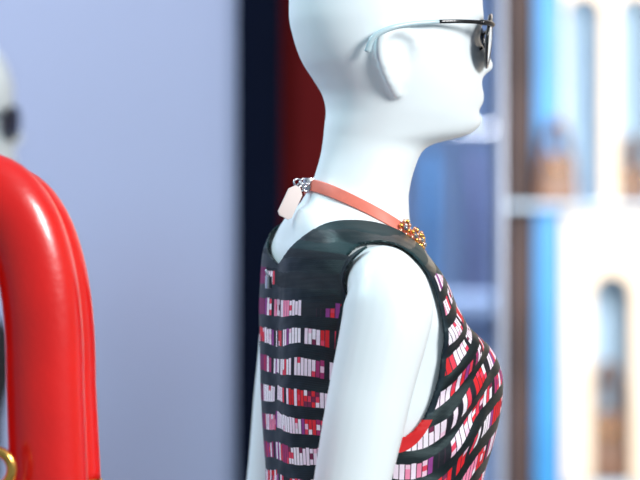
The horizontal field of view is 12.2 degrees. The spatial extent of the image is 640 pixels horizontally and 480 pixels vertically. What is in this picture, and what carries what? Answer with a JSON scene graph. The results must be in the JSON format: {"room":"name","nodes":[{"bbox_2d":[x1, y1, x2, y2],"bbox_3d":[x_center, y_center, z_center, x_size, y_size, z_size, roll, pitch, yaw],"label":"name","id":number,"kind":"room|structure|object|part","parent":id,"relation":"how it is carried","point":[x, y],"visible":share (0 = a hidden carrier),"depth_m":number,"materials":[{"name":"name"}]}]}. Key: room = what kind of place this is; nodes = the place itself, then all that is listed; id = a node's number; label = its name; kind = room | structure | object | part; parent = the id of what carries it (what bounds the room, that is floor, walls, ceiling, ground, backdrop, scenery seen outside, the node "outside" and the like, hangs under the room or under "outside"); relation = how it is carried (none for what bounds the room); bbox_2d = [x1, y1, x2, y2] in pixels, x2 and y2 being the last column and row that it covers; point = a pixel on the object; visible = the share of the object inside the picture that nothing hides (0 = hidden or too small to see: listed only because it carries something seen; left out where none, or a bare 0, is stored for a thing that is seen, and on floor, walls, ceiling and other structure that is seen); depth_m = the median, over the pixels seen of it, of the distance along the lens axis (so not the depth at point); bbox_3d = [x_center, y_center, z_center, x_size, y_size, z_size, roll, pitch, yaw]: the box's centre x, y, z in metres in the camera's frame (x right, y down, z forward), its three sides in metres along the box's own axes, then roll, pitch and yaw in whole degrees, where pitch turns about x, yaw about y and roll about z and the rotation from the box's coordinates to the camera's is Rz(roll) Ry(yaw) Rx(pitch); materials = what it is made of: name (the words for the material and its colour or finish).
{"room":"shop","nodes":[
{"label":"shop","id":0,"kind":"room"},
{"bbox_2d":[409,0,494,293],"bbox_3d":[0.000,-0.150,12.150,6.400,3.200,0.100,0,0,0],"label":"wall","id":1,"kind":"structure","parent":0,"point":[450,155],"depth_m":12.10,"materials":[{"name":"blue paint"}]},
{"label":"outside","id":2,"kind":"structure","parent":0,"visible":0},
{"bbox_2d":[0,0,236,479],"bbox_3d":[-1.668,-0.150,5.030,3.063,3.200,0.060,0,0,0],"label":"backdrop panel","id":3,"kind":"object","parent":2,"point":[127,108],"depth_m":5.00,"materials":[{"name":"paint"}]},
{"bbox_3d":[0.000,1.500,5.600,6.400,0.100,13.200,0,0,0],"label":"floor","id":4,"kind":"structure","parent":0,"visible":0},
{"bbox_2d":[0,54,22,160],"bbox_3d":[-0.541,0.568,4.507,0.374,1.765,0.420,0,0,-8],"label":"mannequin","id":5,"kind":"object","parent":4,"relation":"on","point":[7,148],"visible":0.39,"depth_m":4.49},
{"bbox_2d":[0,319,5,458],"bbox_3d":[-0.577,0.460,4.491,0.288,0.916,0.511,0,0,-8],"label":"dress","id":6,"kind":"object","parent":5,"relation":"attached to","point":[2,339],"visible":0.37,"depth_m":4.42,"materials":[{"name":"fabric"}]},
{"bbox_2d":[0,105,20,141],"bbox_3d":[-0.528,-0.174,4.509,0.156,0.054,0.176,0,0,-8],"label":"sunglasses","id":7,"kind":"object","parent":5,"relation":"attached to","point":[12,118],"visible":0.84,"depth_m":4.48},
{"bbox_2d":[0,154,101,479],"bbox_3d":[-0.308,0.202,2.764,0.322,0.568,0.164,0,0,0],"label":"leather handbag","id":8,"kind":"object","parent":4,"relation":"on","point":[53,431],"visible":1,"depth_m":2.71,"materials":[{"name":"red leather"}]},
{"bbox_2d":[237,0,280,479],"bbox_3d":[-0.101,-0.150,5.020,0.072,3.200,0.120,0,0,0],"label":"support column","id":9,"kind":"structure","parent":4,"relation":"on","point":[258,21],"depth_m":4.96,"materials":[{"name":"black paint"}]},
{"bbox_2d":[281,0,325,223],"bbox_3d":[0.031,-0.150,5.025,0.192,3.200,0.050,0,0,0],"label":"panel","id":10,"kind":"object","parent":4,"relation":"on","point":[303,111],"visible":0.25,"depth_m":5.00,"materials":[{"name":"paint"}]},
{"bbox_2d":[247,0,492,479],"bbox_3d":[0.083,0.554,3.015,0.380,1.791,0.427,0,0,-17],"label":"mannequin","id":11,"kind":"object","parent":4,"relation":"on","point":[419,87],"visible":0.77,"depth_m":2.94},
{"bbox_2d":[278,178,426,250],"bbox_3d":[0.045,-0.017,2.998,0.129,0.089,0.134,0,0,26],"label":"necklace","id":12,"kind":"object","parent":11,"relation":"on","point":[291,200],"visible":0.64,"depth_m":2.96,"materials":[{"name":"leather"}]},
{"bbox_2d":[259,220,502,479],"bbox_3d":[0.049,0.445,2.993,0.292,0.930,0.518,0,0,-17],"label":"patterned dress","id":13,"kind":"object","parent":11,"relation":"hanging from","point":[302,296],"visible":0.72,"depth_m":2.90,"materials":[{"name":"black fabric"}]},
{"bbox_2d":[364,14,494,68],"bbox_3d":[0.095,-0.199,3.018,0.158,0.055,0.178,0,0,-17],"label":"sunglasses","id":14,"kind":"object","parent":11,"relation":"attached to","point":[486,43],"visible":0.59,"depth_m":2.95,"materials":[{"name":"silver metal"}]},
{"bbox_2d":[419,126,494,293],"bbox_3d":[0.600,0.539,9.500,1.824,1.822,0.600,0,0,0],"label":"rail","id":15,"kind":"object","parent":4,"relation":"on","point":[476,215],"visible":0.1,"depth_m":9.34,"materials":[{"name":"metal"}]},
{"bbox_3d":[0.600,0.544,9.500,1.824,1.812,0.600,0,0,0],"label":"rail frame","id":16,"kind":"part","parent":15,"relation":"part of","materials":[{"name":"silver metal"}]},
{"bbox_2d":[453,294,494,479],"bbox_3d":[0.375,0.805,8.650,1.230,1.290,0.580,0,0,0],"label":"countertop","id":17,"kind":"structure","parent":4,"relation":"on","point":[478,310],"depth_m":8.40,"materials":[{"name":"paint"}]},
{"bbox_2d":[497,0,504,479],"bbox_3d":[0.303,-0.150,5.025,0.010,3.200,0.050,0,0,0],"label":"slim post","id":18,"kind":"object","parent":4,"relation":"on","point":[500,3],"visible":1,"depth_m":5.00,"materials":[{"name":"metal"}]},
{"bbox_2d":[495,0,639,479],"bbox_3d":[1.510,-0.050,7.135,2.180,3.000,0.630,0,0,0],"label":"display shelf","id":19,"kind":"object","parent":4,"relation":"on","point":[572,270],"visible":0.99,"depth_m":6.90,"materials":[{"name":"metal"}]},
{"bbox_2d":[536,118,577,202],"bbox_3d":[0.541,-0.182,6.849,0.096,0.194,0.052,0,0,0],"label":"handbag","id":20,"kind":"object","parent":19,"relation":"on","point":[557,176],"visible":1,"depth_m":6.83,"materials":[{"name":"leather"}]},
{"bbox_3d":[1.579,-0.050,7.100,2.042,3.000,0.040,0,0,0],"label":"panel","id":21,"kind":"part","parent":19,"relation":"part of","materials":[{"name":"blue paint"}]},
{"bbox_2d":[593,360,629,479],"bbox_3d":[0.672,0.420,7.002,0.105,0.279,0.081,0,0,0],"label":"handbag","id":22,"kind":"object","parent":19,"relation":"on","point":[611,448],"visible":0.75,"depth_m":6.97,"materials":[{"name":"leather"}]},
{"bbox_2d":[619,135,639,202],"bbox_3d":[0.727,-0.165,7.002,0.081,0.160,0.072,0,0,0],"label":"handbag","id":23,"kind":"object","parent":19,"relation":"on","point":[629,175],"visible":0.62,"depth_m":6.98,"materials":[{"name":"leather"}]}
]}

